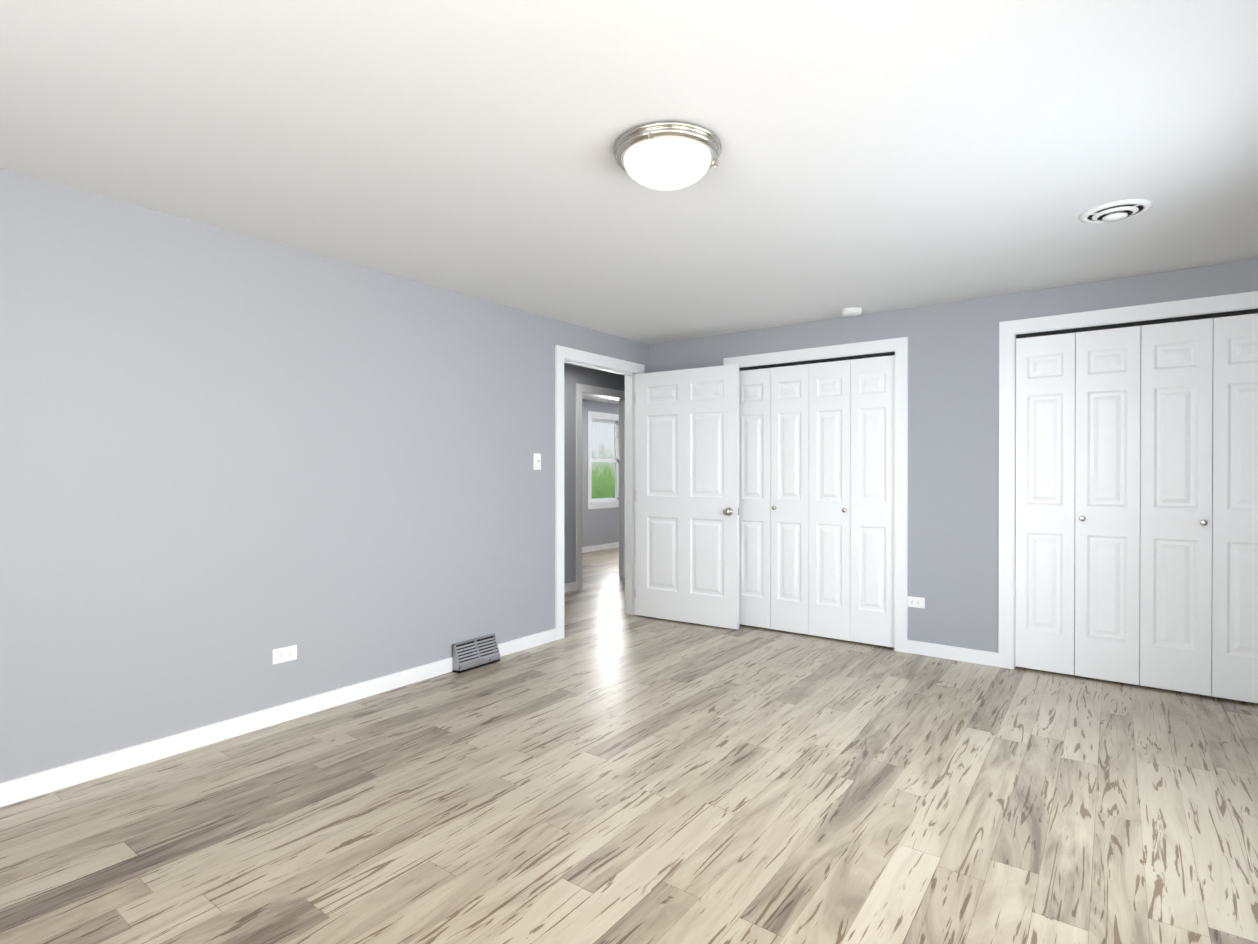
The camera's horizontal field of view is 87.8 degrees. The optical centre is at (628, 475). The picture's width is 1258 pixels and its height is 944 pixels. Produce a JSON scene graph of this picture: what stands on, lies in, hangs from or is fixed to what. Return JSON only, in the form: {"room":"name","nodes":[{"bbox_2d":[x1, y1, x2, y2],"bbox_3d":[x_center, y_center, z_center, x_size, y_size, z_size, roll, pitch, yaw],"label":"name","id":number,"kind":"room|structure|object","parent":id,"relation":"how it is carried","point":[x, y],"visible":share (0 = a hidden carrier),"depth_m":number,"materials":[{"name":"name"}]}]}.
{"room":"empty bedroom","nodes":[
{"label":"empty bedroom","id":0,"kind":"room"},
{"bbox_2d":[0,168,647,782],"bbox_3d":[-1.367,0.038,3.716,0.120,2.320,6.660,0,0,37],"label":"wall","id":1,"kind":"structure","parent":0,"point":[230,460],"depth_m":3.01,"materials":[{"name":"grey paint"}]},
{"bbox_2d":[0,628,555,806],"bbox_3d":[-1.878,1.159,2.921,0.012,0.085,4.525,0,0,37],"label":"baseboard","id":2,"kind":"structure","parent":1,"relation":"attached to","point":[16,790],"depth_m":2.94,"materials":[{"name":"white paint"}]},
{"bbox_2d":[272,645,296,663],"bbox_3d":[-1.679,0.875,3.192,0.008,0.070,0.115,0,0,37],"label":"electrical outlet","id":3,"kind":"object","parent":1,"relation":"attached to","point":[284,654],"visible":1,"depth_m":3.19,"materials":[{"name":"white plastic"}]},
{"bbox_2d":[453,634,499,672],"bbox_3d":[-0.950,1.114,4.099,0.074,0.165,0.325,0,0,37],"label":"floor vent","id":4,"kind":"object","parent":1,"relation":"attached to","point":[475,653],"visible":1,"depth_m":4.09,"materials":[{"name":"grey metal"}]},
{"bbox_2d":[533,453,540,469],"bbox_3d":[-0.636,-0.096,4.581,0.021,0.115,0.070,0,0,37],"label":"light switch","id":5,"kind":"object","parent":1,"relation":"attached to","point":[536,461],"visible":1,"depth_m":4.58,"materials":[{"name":"white plastic"}]},
{"bbox_2d":[555,345,563,639],"bbox_3d":[-0.504,0.126,4.764,0.016,2.135,0.081,0,0,37],"label":"trim","id":6,"kind":"structure","parent":1,"relation":"attached to","point":[559,488],"depth_m":4.75,"materials":[{"name":"white paint"}]},
{"bbox_2d":[564,360,632,375],"bbox_3d":[-0.253,-0.853,5.208,0.035,0.012,0.930,0,0,37],"label":"door frame","id":7,"kind":"object","parent":1,"relation":"attached to","point":[597,368],"visible":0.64,"depth_m":5.19,"materials":[{"name":"white paint"}]},
{"bbox_2d":[564,358,637,614],"bbox_3d":[-0.255,0.157,5.214,0.120,2.068,0.966,0,0,37],"label":"door frame","id":8,"kind":"structure","parent":1,"relation":"attached to","point":[627,494],"depth_m":5.60,"materials":[{"name":"white paint"}]},
{"bbox_2d":[564,347,638,372],"bbox_3d":[-0.201,-0.903,5.169,0.016,0.081,0.938,0,0,37],"label":"trim","id":9,"kind":"structure","parent":1,"relation":"attached to","point":[593,358],"depth_m":5.12,"materials":[{"name":"white paint"}]},
{"bbox_2d":[625,375,625,612],"bbox_3d":[-0.006,0.122,5.664,0.016,2.135,0.081,0,0,37],"label":"trim","id":10,"kind":"structure","parent":1,"relation":"attached to","point":[625,493],"depth_m":5.63,"materials":[{"name":"white paint"}]},
{"bbox_2d":[629,376,632,614],"bbox_3d":[0.020,0.165,5.581,0.035,2.050,0.012,0,0,37],"label":"door frame","id":11,"kind":"object","parent":1,"relation":"attached to","point":[630,495],"visible":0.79,"depth_m":5.58,"materials":[{"name":"white paint"}]},
{"bbox_2d":[638,364,644,373],"bbox_3d":[0.103,0.122,5.583,0.016,2.135,0.081,0,0,37],"label":"trim","id":12,"kind":"structure","parent":1,"relation":"attached to","point":[641,368],"depth_m":5.57,"materials":[{"name":"white paint"}]},
{"bbox_2d":[635,364,738,628],"bbox_3d":[0.460,0.164,5.290,0.942,2.030,0.160,0,0,37],"label":"entry door","id":13,"kind":"structure","parent":1,"relation":"in","point":[686,495],"depth_m":5.23,"materials":[{"name":"white paint"}]},
{"bbox_2d":[564,363,624,583],"bbox_3d":[-1.349,0.029,5.787,0.120,2.320,4.368,0,0,37],"label":"wall","id":14,"kind":"structure","parent":0,"point":[571,376],"depth_m":6.71,"materials":[{"name":"grey paint"}]},
{"bbox_2d":[564,582,576,591],"bbox_3d":[-1.571,1.148,5.382,0.012,0.085,3.445,0,0,37],"label":"baseboard","id":15,"kind":"structure","parent":14,"relation":"attached to","point":[571,586],"depth_m":6.68,"materials":[{"name":"white paint"}]},
{"bbox_2d":[576,383,581,589],"bbox_3d":[-0.519,0.117,6.792,0.016,2.135,0.081,0,0,37],"label":"trim","id":16,"kind":"structure","parent":14,"relation":"attached to","point":[579,485],"depth_m":6.78,"materials":[{"name":"white paint"}]},
{"bbox_2d":[582,384,624,397],"bbox_3d":[-0.248,-0.912,7.153,0.016,0.081,0.828,0,0,37],"label":"trim","id":17,"kind":"structure","parent":14,"relation":"attached to","point":[602,391],"depth_m":7.09,"materials":[{"name":"white paint"}]},
{"bbox_2d":[582,399,618,546],"bbox_3d":[-1.487,0.015,8.923,0.120,2.320,4.440,0,0,37],"label":"wall","id":18,"kind":"structure","parent":0,"point":[604,525],"depth_m":10.11,"materials":[{"name":"grey paint"}]},
{"bbox_2d":[582,542,618,552],"bbox_3d":[-1.268,1.131,9.114,0.012,0.085,5.000,0,0,37],"label":"baseboard","id":19,"kind":"structure","parent":18,"relation":"attached to","point":[600,547],"depth_m":10.21,"materials":[{"name":"white paint"}]},
{"bbox_2d":[587,411,618,508],"bbox_3d":[-0.391,-0.232,10.375,0.150,1.500,0.940,0,0,37],"label":"window","id":20,"kind":"structure","parent":18,"relation":"in","point":[598,503],"depth_m":10.28,"materials":[{"name":"white paint"}]},
{"bbox_2d":[592,425,615,497],"bbox_3d":[-0.431,-0.234,10.405,0.001,1.293,0.738,0,0,37],"label":"window panel","id":21,"kind":"object","parent":20,"relation":"attached to","point":[600,458],"depth_m":10.42,"materials":[{"name":"clear glass"}]},
{"bbox_2d":[0,547,1257,943],"bbox_3d":[0.155,1.243,4.883,7.580,0.100,10.340,0,0,37],"label":"floor","id":22,"kind":"structure","parent":0,"point":[606,769],"depth_m":2.33,"materials":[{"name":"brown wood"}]},
{"bbox_2d":[0,0,1257,403],"bbox_3d":[0.155,-1.177,4.872,7.580,0.100,10.340,0,0,37],"label":"ceiling","id":23,"kind":"structure","parent":0,"point":[876,156],"depth_m":2.16,"materials":[{"name":"white paint"}]},
{"bbox_2d":[613,121,721,190],"bbox_3d":[0.130,-1.054,2.233,0.368,0.122,0.368,0,0,37],"label":"ceiling light","id":24,"kind":"object","parent":23,"relation":"attached to","point":[667,155],"visible":1,"depth_m":2.13,"materials":[{"name":"white glass"}]},
{"bbox_2d":[842,307,862,316],"bbox_3d":[1.514,-1.104,4.438,0.136,0.042,0.136,0,0,37],"label":"smoke detector","id":25,"kind":"object","parent":23,"relation":"attached to","point":[853,311],"visible":0.98,"depth_m":4.39,"materials":[{"name":"white plastic"}]},
{"bbox_2d":[1079,199,1152,222],"bbox_3d":[2.057,-1.101,2.769,0.254,0.033,0.254,0,0,37],"label":"ceiling vent","id":26,"kind":"object","parent":23,"relation":"in","point":[1114,211],"visible":1,"depth_m":2.74,"materials":[{"name":"white plastic"}]},
{"bbox_2d":[648,259,1257,652],"bbox_3d":[1.806,0.034,4.537,3.998,2.320,0.120,0,0,37],"label":"wall","id":27,"kind":"structure","parent":0,"point":[953,464],"depth_m":4.23,"materials":[{"name":"grey paint"}]},
{"bbox_2d":[723,357,732,364],"bbox_3d":[0.791,0.129,5.206,0.081,2.125,0.016,0,0,37],"label":"trim","id":28,"kind":"structure","parent":27,"relation":"attached to","point":[727,361],"depth_m":5.19,"materials":[{"name":"white paint"}]},
{"bbox_2d":[739,368,770,628],"bbox_3d":[0.972,0.177,5.117,0.301,2.001,0.032,0,0,37],"label":"bifold closet door","id":29,"kind":"structure","parent":27,"relation":"in","point":[755,497],"depth_m":5.09,"materials":[{"name":"white paint"}]},
{"bbox_2d":[771,364,808,634],"bbox_3d":[1.207,0.178,4.923,0.301,2.001,0.062,0,0,37],"label":"bifold closet door","id":30,"kind":"structure","parent":27,"relation":"in","point":[789,498],"depth_m":4.92,"materials":[{"name":"white paint"}]},
{"bbox_2d":[733,338,894,367],"bbox_3d":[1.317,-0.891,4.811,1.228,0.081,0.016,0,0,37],"label":"trim","id":31,"kind":"structure","parent":27,"relation":"attached to","point":[876,346],"depth_m":4.76,"materials":[{"name":"white paint"}]},
{"bbox_2d":[739,352,894,370],"bbox_3d":[1.338,-0.837,4.840,1.216,0.020,0.030,0,0,37],"label":"closet track","id":32,"kind":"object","parent":27,"relation":"attached to","point":[821,360],"depth_m":4.79,"materials":[{"name":"black metal"}]},
{"bbox_2d":[809,360,850,640],"bbox_3d":[1.452,0.179,4.742,0.301,2.001,0.062,0,0,37],"label":"bifold closet door","id":33,"kind":"structure","parent":27,"relation":"in","point":[829,482],"depth_m":4.74,"materials":[{"name":"white paint"}]},
{"bbox_2d":[850,355,894,647],"bbox_3d":[1.705,0.180,4.573,0.301,2.001,0.032,0,0,37],"label":"bifold closet door","id":34,"kind":"structure","parent":27,"relation":"in","point":[872,510],"depth_m":4.56,"materials":[{"name":"white paint"}]},
{"bbox_2d":[894,337,907,652],"bbox_3d":[1.843,0.132,4.426,0.081,2.125,0.016,0,0,37],"label":"trim","id":35,"kind":"structure","parent":27,"relation":"attached to","point":[901,510],"depth_m":4.42,"materials":[{"name":"white paint"}]},
{"bbox_2d":[907,596,924,608],"bbox_3d":[1.917,0.850,4.378,0.115,0.070,0.008,0,0,37],"label":"electrical outlet","id":36,"kind":"object","parent":27,"relation":"attached to","point":[917,602],"visible":1,"depth_m":4.37,"materials":[{"name":"white plastic"}]},
{"bbox_2d":[907,640,997,666],"bbox_3d":[2.093,1.153,4.247,0.540,0.085,0.012,0,0,37],"label":"baseboard","id":37,"kind":"structure","parent":27,"relation":"attached to","point":[956,653],"depth_m":4.23,"materials":[{"name":"white paint"}]},
{"bbox_2d":[998,320,1014,668],"bbox_3d":[2.341,0.121,4.056,0.081,2.150,0.016,0,0,37],"label":"trim","id":38,"kind":"structure","parent":27,"relation":"attached to","point":[1006,490],"depth_m":4.05,"materials":[{"name":"white paint"}]},
{"bbox_2d":[1015,333,1074,674],"bbox_3d":[2.522,0.170,3.967,0.301,2.026,0.032,0,0,37],"label":"bifold closet door","id":39,"kind":"structure","parent":27,"relation":"in","point":[1045,517],"depth_m":3.95,"materials":[{"name":"white paint"}]},
{"bbox_2d":[1075,326,1140,684],"bbox_3d":[2.757,0.171,3.773,0.301,2.026,0.062,0,0,37],"label":"bifold closet door","id":40,"kind":"structure","parent":27,"relation":"in","point":[1107,519],"depth_m":3.77,"materials":[{"name":"white paint"}]},
{"bbox_2d":[1014,307,1257,668],"bbox_3d":[2.907,0.157,3.720,1.256,2.083,0.120,0,0,37],"label":"door frame","id":41,"kind":"structure","parent":27,"relation":"attached to","point":[1014,492],"depth_m":4.04,"materials":[{"name":"white paint"}]},
{"bbox_2d":[1014,291,1257,333],"bbox_3d":[2.867,-0.911,3.661,1.228,0.081,0.016,0,0,37],"label":"trim","id":42,"kind":"structure","parent":27,"relation":"attached to","point":[1245,300],"depth_m":3.65,"materials":[{"name":"white paint"}]},
{"bbox_2d":[1016,308,1257,338],"bbox_3d":[2.888,-0.857,3.689,1.216,0.020,0.030,0,0,37],"label":"closet track","id":43,"kind":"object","parent":27,"relation":"attached to","point":[1169,320],"depth_m":3.68,"materials":[{"name":"black metal"}]},
{"bbox_2d":[1140,318,1212,695],"bbox_3d":[3.002,0.172,3.592,0.301,2.026,0.062,0,0,37],"label":"bifold closet door","id":44,"kind":"structure","parent":27,"relation":"in","point":[1176,515],"depth_m":3.59,"materials":[{"name":"white paint"}]},
{"bbox_2d":[1211,313,1257,702],"bbox_3d":[3.255,0.172,3.423,0.301,2.026,0.032,0,0,37],"label":"bifold closet door","id":45,"kind":"structure","parent":27,"relation":"in","point":[1234,659],"depth_m":3.45,"materials":[{"name":"white paint"}]},
{"bbox_3d":[0.856,0.016,8.759,0.120,2.320,3.032,0,0,37],"label":"wall","id":46,"kind":"structure","parent":0,"visible":0},
{"bbox_2d":[582,392,624,577],"bbox_3d":[-0.302,0.148,7.198,0.120,2.068,0.856,0,0,37],"label":"door frame","id":47,"kind":"structure","parent":46,"relation":"attached to","point":[622,488],"depth_m":7.54,"materials":[{"name":"white paint"}]},
{"bbox_2d":[619,400,619,576],"bbox_3d":[-0.086,0.113,7.603,0.016,2.135,0.081,0,0,37],"label":"trim","id":48,"kind":"structure","parent":46,"relation":"attached to","point":[619,488],"depth_m":7.57,"materials":[{"name":"white paint"}]},
{"label":"outside","id":49,"kind":"structure","parent":0,"visible":0},
{"bbox_2d":[592,422,614,498],"bbox_3d":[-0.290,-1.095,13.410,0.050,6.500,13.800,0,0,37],"label":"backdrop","id":50,"kind":"structure","parent":49,"point":[605,453],"depth_m":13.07,"materials":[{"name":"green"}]}
]}

